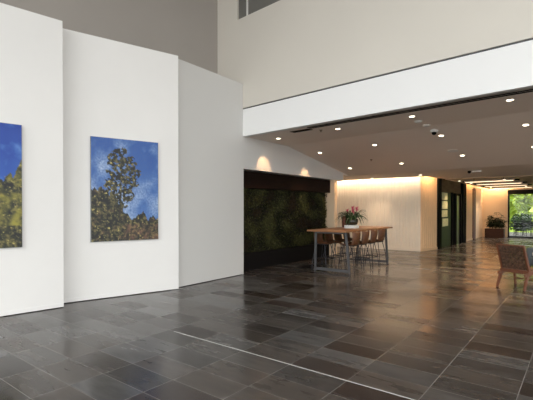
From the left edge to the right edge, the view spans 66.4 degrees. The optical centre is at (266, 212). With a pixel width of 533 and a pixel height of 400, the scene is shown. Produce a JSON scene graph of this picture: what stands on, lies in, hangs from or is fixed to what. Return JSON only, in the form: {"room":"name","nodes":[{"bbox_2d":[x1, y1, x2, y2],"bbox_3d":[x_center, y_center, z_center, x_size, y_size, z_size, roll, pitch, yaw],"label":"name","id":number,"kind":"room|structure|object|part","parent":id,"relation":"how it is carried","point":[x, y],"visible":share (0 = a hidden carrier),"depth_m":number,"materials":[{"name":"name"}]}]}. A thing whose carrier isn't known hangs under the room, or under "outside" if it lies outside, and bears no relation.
{"room":"lobby","nodes":[
{"label":"lobby","id":0,"kind":"room"},
{"bbox_2d":[0,3,63,311],"bbox_3d":[-5.668,-0.766,4.597,6.198,4.628,0.360,0,1,-44],"label":"wall","id":1,"kind":"structure","parent":0,"point":[31,43],"depth_m":6.33,"materials":[{"name":"white paint"}]},
{"bbox_2d":[0,122,21,247],"bbox_3d":[-4.154,-0.395,5.755,1.220,1.850,0.044,0,1,-44],"label":"print","id":2,"kind":"object","parent":1,"relation":"attached to","point":[10,134],"visible":1,"depth_m":6.06,"materials":[{"name":"multicoloured"}]},
{"bbox_2d":[0,303,63,315],"bbox_3d":[-5.474,1.517,4.556,5.999,0.063,0.016,0,1,-44],"label":"baseboard","id":3,"kind":"structure","parent":1,"relation":"attached to","point":[5,313],"depth_m":6.30,"materials":[{"name":"white paint"}]},
{"bbox_2d":[0,0,217,73],"bbox_3d":[-5.472,-2.947,5.356,0.250,9.000,13.750,0,1,38],"label":"wall","id":4,"kind":"structure","parent":0,"point":[186,29],"depth_m":8.87,"materials":[{"name":"grey paint"}]},
{"bbox_2d":[63,28,178,298],"bbox_3d":[-2.906,-0.791,7.500,2.568,4.628,0.400,0,1,-36],"label":"wall","id":5,"kind":"structure","parent":0,"point":[112,89],"depth_m":7.38,"materials":[{"name":"white paint"}]},
{"bbox_2d":[64,285,178,302],"bbox_3d":[-2.641,1.491,7.469,2.199,0.063,0.016,0,1,-36],"label":"baseboard","id":6,"kind":"structure","parent":5,"relation":"attached to","point":[170,287],"depth_m":7.43,"materials":[{"name":"white paint"}]},
{"bbox_2d":[90,136,157,241],"bbox_3d":[-2.578,-0.410,7.461,1.220,1.850,0.044,0,1,-36],"label":"print","id":7,"kind":"object","parent":5,"relation":"attached to","point":[123,172],"visible":1,"depth_m":7.41,"materials":[{"name":"multicoloured"}]},
{"bbox_2d":[178,59,242,286],"bbox_3d":[-1.545,-0.808,9.381,1.010,4.628,2.202,0,1,38],"label":"wall partition","id":8,"kind":"structure","parent":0,"point":[210,104],"depth_m":8.97,"materials":[{"name":"grey paint"}]},
{"bbox_2d":[243,169,243,273],"bbox_3d":[-0.858,0.219,10.165,0.740,2.585,0.035,0,1,38],"label":"wall","id":9,"kind":"structure","parent":0,"point":[243,169],"depth_m":9.95,"materials":[{"name":"grey paint"}]},
{"bbox_2d":[0,237,532,399],"bbox_3d":[5.515,1.601,8.459,18.100,0.150,32.500,0,1,38],"label":"floor","id":10,"kind":"structure","parent":0,"point":[395,327],"depth_m":5.07,"materials":[{"name":"tile"}]},
{"bbox_2d":[174,331,414,399],"bbox_3d":[3.606,1.587,1.562,12.220,0.004,0.013,0,1,38],"label":"trim","id":11,"kind":"structure","parent":10,"relation":"on","point":[174,331],"depth_m":4.08,"materials":[{"name":"silver metal"}]},
{"bbox_2d":[311,232,335,271],"bbox_3d":[1.494,0.981,10.719,0.495,1.054,0.469,0,1,41],"label":"bar stool","id":12,"kind":"object","parent":10,"relation":"on","point":[320,241],"visible":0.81,"depth_m":10.73,"materials":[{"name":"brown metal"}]},
{"bbox_2d":[322,233,344,268],"bbox_3d":[1.826,0.977,11.144,0.495,1.054,0.469,0,1,41],"label":"bar stool","id":13,"kind":"object","parent":10,"relation":"on","point":[328,237],"visible":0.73,"depth_m":11.16,"materials":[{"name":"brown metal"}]},
{"bbox_2d":[332,234,352,263],"bbox_3d":[2.158,0.973,11.570,0.495,1.054,0.469,0,1,40],"label":"bar stool","id":14,"kind":"object","parent":10,"relation":"on","point":[336,236],"visible":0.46,"depth_m":11.61,"materials":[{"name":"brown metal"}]},
{"bbox_2d":[337,231,361,274],"bbox_3d":[2.113,0.985,10.234,0.495,1.054,0.469,0,1,38],"label":"bar stool","id":15,"kind":"object","parent":10,"relation":"on","point":[355,235],"visible":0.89,"depth_m":10.07,"materials":[{"name":"brown wood"}]},
{"bbox_2d":[307,226,392,273],"bbox_3d":[2.382,0.966,11.217,1.100,1.078,3.000,0,1,38],"label":"table","id":16,"kind":"object","parent":10,"relation":"on","point":[337,230],"visible":0.77,"depth_m":10.46,"materials":[{"name":"brown wood"}]},
{"bbox_3d":[1.272,0.993,10.535,0.067,1.037,0.171,0,1,-3],"label":"leg","id":17,"kind":"part","parent":16,"relation":"part of","materials":[{"name":"metal"}]},
{"bbox_3d":[1.606,0.506,10.220,0.760,0.050,0.035,0,1,38],"label":"rail","id":18,"kind":"part","parent":16,"relation":"part of","materials":[{"name":"metal"}]},
{"bbox_3d":[1.655,1.450,10.291,0.900,0.070,0.035,0,1,38],"label":"foot rail","id":19,"kind":"part","parent":16,"relation":"part of","materials":[{"name":"metal"}]},
{"bbox_2d":[342,216,346,226],"bbox_3d":[2.267,0.266,11.681,0.200,0.315,0.200,0,1,38],"label":"vase","id":20,"kind":"object","parent":16,"relation":"on","point":[344,217],"visible":0.28,"depth_m":11.61,"materials":[{"name":"brown ceramic"}]},
{"bbox_3d":[1.990,0.998,9.975,0.171,1.037,0.067,0,1,-11],"label":"leg","id":21,"kind":"part","parent":16,"relation":"part of","materials":[{"name":"metal"}]},
{"bbox_2d":[344,225,358,228],"bbox_3d":[2.324,0.386,11.105,0.320,0.085,0.240,0,1,38],"label":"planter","id":22,"kind":"object","parent":16,"relation":"on","point":[345,226],"visible":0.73,"depth_m":10.99,"materials":[{"name":"white ceramic"}]},
{"bbox_2d":[335,206,368,225],"bbox_3d":[2.300,0.098,11.088,0.971,0.570,0.839,0,1,38],"label":"bromeliad","id":23,"kind":"object","parent":22,"relation":"on","point":[350,219],"visible":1,"depth_m":10.99,"materials":[{"name":"green plant"}]},
{"bbox_2d":[345,219,357,224],"bbox_3d":[2.324,0.255,11.104,0.350,0.175,0.350,0,1,38],"label":"bowl","id":24,"kind":"object","parent":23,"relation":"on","point":[352,222],"depth_m":10.96,"materials":[{"name":"clear glass"}]},
{"bbox_3d":[3.157,1.433,12.214,0.900,0.070,0.035,0,1,38],"label":"foot rail","id":25,"kind":"part","parent":16,"relation":"part of","materials":[{"name":"metal"}]},
{"bbox_3d":[3.522,0.981,11.938,0.128,1.035,0.055,0,1,38],"label":"leg","id":26,"kind":"part","parent":16,"relation":"part of","materials":[{"name":"metal"}]},
{"bbox_2d":[341,233,361,262],"bbox_3d":[2.490,0.970,11.995,0.495,1.054,0.469,0,1,37],"label":"bar stool","id":27,"kind":"object","parent":10,"relation":"on","point":[348,234],"visible":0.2,"depth_m":12.03,"materials":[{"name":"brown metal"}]},
{"bbox_2d":[347,230,370,269],"bbox_3d":[2.446,0.981,10.660,0.495,1.054,0.469,0,1,36],"label":"bar stool","id":28,"kind":"object","parent":10,"relation":"on","point":[365,234],"visible":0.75,"depth_m":10.48,"materials":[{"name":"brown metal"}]},
{"bbox_2d":[357,229,378,268],"bbox_3d":[2.778,0.977,11.086,0.495,1.054,0.469,0,1,36],"label":"bar stool","id":29,"kind":"object","parent":10,"relation":"on","point":[374,233],"visible":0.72,"depth_m":10.90,"materials":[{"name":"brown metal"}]},
{"bbox_2d":[365,228,386,264],"bbox_3d":[3.110,0.974,11.511,0.495,1.054,0.469,0,1,40],"label":"bar stool","id":30,"kind":"object","parent":10,"relation":"on","point":[381,233],"visible":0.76,"depth_m":11.35,"materials":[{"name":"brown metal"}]},
{"bbox_2d":[419,337,472,399],"bbox_3d":[1.930,1.563,4.248,0.007,0.003,2.150,0,1,38],"label":"trim","id":31,"kind":"structure","parent":10,"relation":"on","point":[472,337],"depth_m":4.02,"materials":[{"name":"grey metal"}]},
{"bbox_2d":[485,212,506,237],"bbox_3d":[12.788,0.691,22.688,1.172,1.415,0.676,0,1,38],"label":"planter","id":32,"kind":"object","parent":10,"relation":"on","point":[490,232],"visible":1,"depth_m":22.58,"materials":[{"name":"green plant"}]},
{"bbox_2d":[496,243,532,290],"bbox_3d":[5.167,1.087,8.311,0.705,0.898,0.585,0,1,-28],"label":"lounge chair","id":33,"kind":"object","parent":10,"relation":"on","point":[523,267],"visible":1,"depth_m":8.19,"materials":[{"name":"brown wood"}]},
{"bbox_3d":[4.839,1.344,8.437,0.196,0.381,0.058,0,1,-28],"label":"leg","id":34,"kind":"part","parent":33,"relation":"part of","materials":[{"name":"brown wood"}]},
{"bbox_3d":[4.873,0.654,8.150,0.025,0.030,0.550,0,1,-28],"label":"rail","id":35,"kind":"part","parent":33,"relation":"part of","materials":[{"name":"brown wood"}]},
{"bbox_3d":[4.966,0.929,8.202,0.206,0.526,0.541,0,1,-28],"label":"backrest","id":36,"kind":"part","parent":33,"relation":"part of","materials":[{"name":"brown fabric"}]},
{"bbox_3d":[5.016,1.183,8.231,0.030,0.070,0.490,0,1,-28],"label":"seat rail","id":37,"kind":"part","parent":33,"relation":"part of","materials":[{"name":"brown wood"}]},
{"bbox_3d":[5.301,1.323,8.687,0.105,0.408,0.049,0,1,-28],"label":"leg","id":38,"kind":"part","parent":33,"relation":"part of","materials":[{"name":"brown wood"}]},
{"bbox_3d":[5.087,1.348,7.972,0.196,0.381,0.058,0,1,-28],"label":"leg","id":39,"kind":"part","parent":33,"relation":"part of","materials":[{"name":"brown wood"}]},
{"bbox_2d":[516,364,528,399],"bbox_3d":[0.560,1.588,1.448,0.007,0.003,6.950,0,1,38],"label":"trim","id":40,"kind":"structure","parent":10,"relation":"on","point":[528,364],"depth_m":3.75,"materials":[{"name":"grey metal"}]},
{"bbox_2d":[526,247,532,267],"bbox_3d":[6.964,1.105,9.865,0.780,0.822,0.840,0,1,-12],"label":"armchair","id":41,"kind":"object","parent":10,"relation":"on","point":[529,250],"visible":0.64,"depth_m":10.09,"materials":[{"name":"blue fabric"}]},
{"bbox_2d":[243,136,342,180],"bbox_3d":[0.730,-1.575,12.346,0.940,0.965,5.458,0,1,38],"label":"wall","id":42,"kind":"structure","parent":0,"point":[261,156],"depth_m":11.24,"materials":[{"name":"grey paint"}]},
{"bbox_2d":[325,180,336,254],"bbox_3d":[2.048,0.185,14.090,0.790,2.585,0.190,0,1,38],"label":"pier","id":43,"kind":"object","parent":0,"point":[331,199],"visible":0.43,"depth_m":13.85,"materials":[{"name":"beige paint"}]},
{"bbox_2d":[218,0,532,136],"bbox_3d":[4.522,-4.632,5.346,15.584,5.630,0.299,0,1,43],"label":"wall","id":44,"kind":"structure","parent":0,"point":[282,49],"depth_m":7.65,"materials":[{"name":"white paint"}]},
{"bbox_2d":[239,0,279,18],"bbox_3d":[1.351,-5.644,8.151,5.563,1.835,0.060,0,1,43],"label":"clerestory window","id":45,"kind":"structure","parent":44,"relation":"in","point":[246,7],"depth_m":9.75,"materials":[{"name":"grey glass"}]},
{"bbox_2d":[243,38,532,108],"bbox_3d":[4.816,-2.481,5.009,14.665,0.035,0.120,0,1,43],"label":"trim","id":46,"kind":"structure","parent":44,"relation":"attached to","point":[531,38],"depth_m":7.13,"materials":[{"name":"metal"}]},
{"bbox_2d":[337,177,420,251],"bbox_3d":[3.868,-0.172,16.856,4.950,3.250,0.146,0,1,38],"label":"wall","id":47,"kind":"structure","parent":0,"point":[395,203],"depth_m":16.06,"materials":[{"name":"beige paint"}]},
{"bbox_2d":[248,87,532,145],"bbox_3d":[5.385,-1.921,5.783,14.864,0.200,1.846,0,1,43],"label":"ceiling","id":48,"kind":"structure","parent":0,"point":[523,102],"depth_m":8.05,"materials":[{"name":"beige paint"}]},
{"bbox_2d":[290,128,312,132],"bbox_3d":[0.781,-1.845,9.191,0.540,0.010,0.180,0,1,43],"label":"ceiling vent","id":49,"kind":"object","parent":48,"relation":"in","point":[308,129],"visible":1,"depth_m":9.15,"materials":[{"name":"brown metal"}]},
{"bbox_2d":[307,89,532,128],"bbox_3d":[5.495,-1.806,4.625,12.510,0.008,0.154,0,1,43],"label":"ceiling vent","id":50,"kind":"object","parent":48,"relation":"in","point":[528,90],"visible":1,"depth_m":7.07,"materials":[{"name":"black metal"}]},
{"bbox_2d":[288,111,532,188],"bbox_3d":[10.615,-1.689,14.195,18.783,0.810,18.121,0,1,44],"label":"ceiling","id":51,"kind":"structure","parent":0,"point":[501,140],"depth_m":10.77,"materials":[{"name":"beige paint"}]},
{"bbox_2d":[430,129,437,134],"bbox_3d":[3.672,-1.754,8.914,0.162,0.115,0.159,0,1,-45],"label":"security camera","id":52,"kind":"object","parent":51,"relation":"attached to","point":[433,131],"visible":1,"depth_m":8.86,"materials":[{"name":"white"}]},
{"bbox_2d":[462,177,519,182],"bbox_3d":[8.263,-1.218,15.050,1.900,0.146,0.084,0,1,44],"label":"linear pendant","id":53,"kind":"object","parent":51,"relation":"hanging from","point":[503,177],"visible":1,"depth_m":15.02,"materials":[{"name":"beige"}]},
{"bbox_2d":[474,181,526,184],"bbox_3d":[9.471,-1.231,16.517,1.900,0.146,0.084,0,1,44],"label":"linear pendant","id":54,"kind":"object","parent":51,"relation":"hanging from","point":[512,182],"visible":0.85,"depth_m":16.44,"materials":[{"name":"beige"}]},
{"bbox_2d":[483,184,531,186],"bbox_3d":[10.579,-1.244,17.935,1.900,0.146,0.084,0,1,44],"label":"linear pendant","id":55,"kind":"object","parent":51,"relation":"hanging from","point":[514,184],"visible":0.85,"depth_m":17.86,"materials":[{"name":"beige"}]},
{"bbox_2d":[492,186,532,188],"bbox_3d":[11.964,-1.259,19.709,1.900,0.146,0.084,0,1,44],"label":"linear pendant","id":56,"kind":"object","parent":51,"relation":"hanging from","point":[527,186],"visible":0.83,"depth_m":19.68,"materials":[{"name":"beige"}]},
{"bbox_2d":[420,177,436,251],"bbox_3d":[6.242,-0.162,15.747,1.275,3.250,0.146,0,1,-41],"label":"wall","id":57,"kind":"structure","parent":0,"point":[428,225],"depth_m":15.66,"materials":[{"name":"paint"}]},
{"bbox_2d":[442,179,460,247],"bbox_3d":[7.936,-0.183,18.143,0.580,3.250,4.630,0,1,38],"label":"wall","id":58,"kind":"structure","parent":0,"point":[448,186],"depth_m":17.82,"materials":[{"name":"brown metal"}]},
{"bbox_2d":[437,178,441,248],"bbox_3d":[6.905,0.028,16.279,0.090,2.860,0.400,0,1,38],"label":"trim","id":59,"kind":"structure","parent":58,"relation":"attached to","point":[439,180],"depth_m":16.16,"materials":[{"name":"black metal"}]},
{"bbox_2d":[442,192,453,246],"bbox_3d":[7.639,0.290,17.230,0.080,2.320,1.840,0,1,38],"label":"door","id":60,"kind":"structure","parent":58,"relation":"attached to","point":[447,198],"depth_m":17.31,"materials":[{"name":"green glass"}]},
{"bbox_3d":[8.135,0.284,17.865,0.080,2.320,0.230,0,1,38],"label":"frame","id":61,"kind":"part","parent":60,"relation":"part of","materials":[{"name":"black metal"}]},
{"bbox_2d":[453,193,461,244],"bbox_3d":[8.750,0.287,18.621,0.120,2.300,1.080,0,1,38],"label":"door","id":62,"kind":"structure","parent":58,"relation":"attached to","point":[457,211],"depth_m":18.58,"materials":[{"name":"grey metal"}]},
{"bbox_3d":[8.472,0.290,18.280,0.100,2.300,0.200,0,1,38],"label":"frame","id":63,"kind":"part","parent":62,"relation":"part of","materials":[{"name":"black"}]},
{"bbox_3d":[8.736,0.337,18.652,0.060,2.200,0.650,0,1,38],"label":"door panel","id":64,"kind":"part","parent":62,"relation":"part of","materials":[{"name":"glass"}]},
{"bbox_3d":[9.030,0.284,18.980,0.120,2.300,0.170,0,1,38],"label":"frame","id":65,"kind":"part","parent":62,"relation":"part of","materials":[{"name":"black metal"}]},
{"bbox_2d":[461,183,465,242],"bbox_3d":[9.430,0.000,19.490,0.120,2.860,0.630,0,1,38],"label":"trim","id":66,"kind":"structure","parent":58,"relation":"attached to","point":[463,186],"depth_m":19.27,"materials":[{"name":"black metal"}]},
{"bbox_2d":[466,184,472,240],"bbox_3d":[10.122,-0.204,20.515,0.146,3.250,1.800,0,1,38],"label":"wall","id":67,"kind":"structure","parent":0,"point":[468,187],"depth_m":20.53,"materials":[{"name":"paint"}]},
{"bbox_2d":[473,188,481,237],"bbox_3d":[11.749,0.024,22.704,0.180,2.755,1.950,0,1,38],"label":"column","id":68,"kind":"structure","parent":0,"point":[478,190],"depth_m":22.59,"materials":[{"name":"beige paint"}]},
{"bbox_2d":[481,187,532,236],"bbox_3d":[17.606,-0.197,19.747,12.950,3.250,0.200,0,1,38],"label":"wall","id":69,"kind":"structure","parent":0,"point":[493,200],"depth_m":23.18,"materials":[{"name":"beige paint"}]},
{"bbox_2d":[508,194,532,237],"bbox_3d":[15.532,0.084,21.343,4.980,2.660,0.100,0,1,38],"label":"window","id":70,"kind":"structure","parent":69,"relation":"in","point":[508,194],"depth_m":22.82,"materials":[{"name":"black"}]},
{"bbox_2d":[508,189,532,193],"bbox_3d":[15.480,-1.126,21.265,4.980,0.240,0.050,0,1,38],"label":"trim","id":71,"kind":"structure","parent":69,"relation":"attached to","point":[530,191],"depth_m":22.40,"materials":[{"name":"black metal"}]},
{"bbox_3d":[11.492,-0.222,22.617,0.280,3.250,3.200,0,1,38],"label":"wall","id":72,"kind":"structure","parent":0,"visible":0},
{"bbox_2d":[472,189,475,239],"bbox_3d":[10.926,0.082,21.552,0.180,2.660,0.580,0,1,38],"label":"trim","id":73,"kind":"structure","parent":72,"relation":"attached to","point":[473,190],"depth_m":21.37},
{"bbox_3d":[0.341,0.200,12.277,0.330,2.585,4.830,0,1,38],"label":"wall","id":74,"kind":"structure","parent":0,"visible":0},
{"bbox_2d":[244,171,329,270],"bbox_3d":[0.590,0.207,12.084,0.300,2.575,4.832,0,1,38],"label":"wall","id":75,"kind":"structure","parent":74,"relation":"attached to","point":[279,210],"depth_m":11.78,"materials":[{"name":"green plant"}]},
{"bbox_3d":[0.510,0.194,12.145,0.100,1.700,4.750,0,1,38],"label":"backing panel","id":76,"kind":"part","parent":75,"relation":"part of","materials":[{"name":"plant"}]},
{"bbox_3d":[0.589,-0.868,12.074,0.300,0.425,4.750,0,1,38],"label":"header panel","id":77,"kind":"part","parent":75,"relation":"part of","materials":[{"name":"brown wood"}]},
{"label":"outside","id":78,"kind":"structure","parent":0,"visible":0},
{"bbox_2d":[509,227,532,232],"bbox_3d":[32.923,1.312,42.183,80.000,0.160,41.000,0,1,38],"label":"lawn","id":79,"kind":"structure","parent":78,"point":[512,230],"depth_m":28.93,"materials":[{"name":"green plant"}]},
{"bbox_2d":[509,194,532,225],"bbox_3d":[22.939,-2.361,36.762,6.159,7.810,4.499,0,1,38],"label":"tree","id":80,"kind":"object","parent":79,"relation":"on","point":[520,203],"visible":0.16,"depth_m":35.54,"materials":[{"name":"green plant"}]},
{"bbox_2d":[509,213,532,230],"bbox_3d":[18.389,0.695,29.266,1.330,1.394,1.485,0,1,-22],"label":"bush","id":81,"kind":"object","parent":79,"relation":"on","point":[526,217],"visible":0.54,"depth_m":29.17,"materials":[{"name":"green plant"}]},
{"bbox_2d":[527,194,532,220],"bbox_3d":[22.695,-2.001,30.766,6.140,7.352,4.775,0,1,38],"label":"tree","id":82,"kind":"object","parent":79,"relation":"on","point":[531,209],"visible":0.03,"depth_m":31.78,"materials":[{"name":"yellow plant"}]},
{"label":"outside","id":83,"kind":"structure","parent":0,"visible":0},
{"bbox_2d":[509,232,532,236],"bbox_3d":[18.308,1.480,23.463,24.000,0.150,6.500,0,1,38],"label":"terrace","id":84,"kind":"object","parent":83,"point":[510,233],"depth_m":25.68,"materials":[{"name":"grey concrete"}]},
{"bbox_2d":[514,221,524,235],"bbox_3d":[15.011,0.949,24.193,0.480,0.900,0.480,0,1,21],"label":"chair","id":85,"kind":"object","parent":84,"relation":"on","point":[515,224],"visible":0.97,"depth_m":24.31,"materials":[{"name":"black metal"}]},
{"bbox_3d":[15.091,0.687,24.401,0.440,0.320,0.020,0,1,21],"label":"backrest","id":86,"kind":"part","parent":85,"relation":"part of","materials":[{"name":"black metal"}]},
{"bbox_2d":[526,221,532,236],"bbox_3d":[15.379,0.955,23.526,0.480,0.900,0.480,0,1,-29],"label":"chair","id":87,"kind":"object","parent":84,"relation":"on","point":[530,225],"visible":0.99,"depth_m":23.73,"materials":[{"name":"black metal"}]}
]}

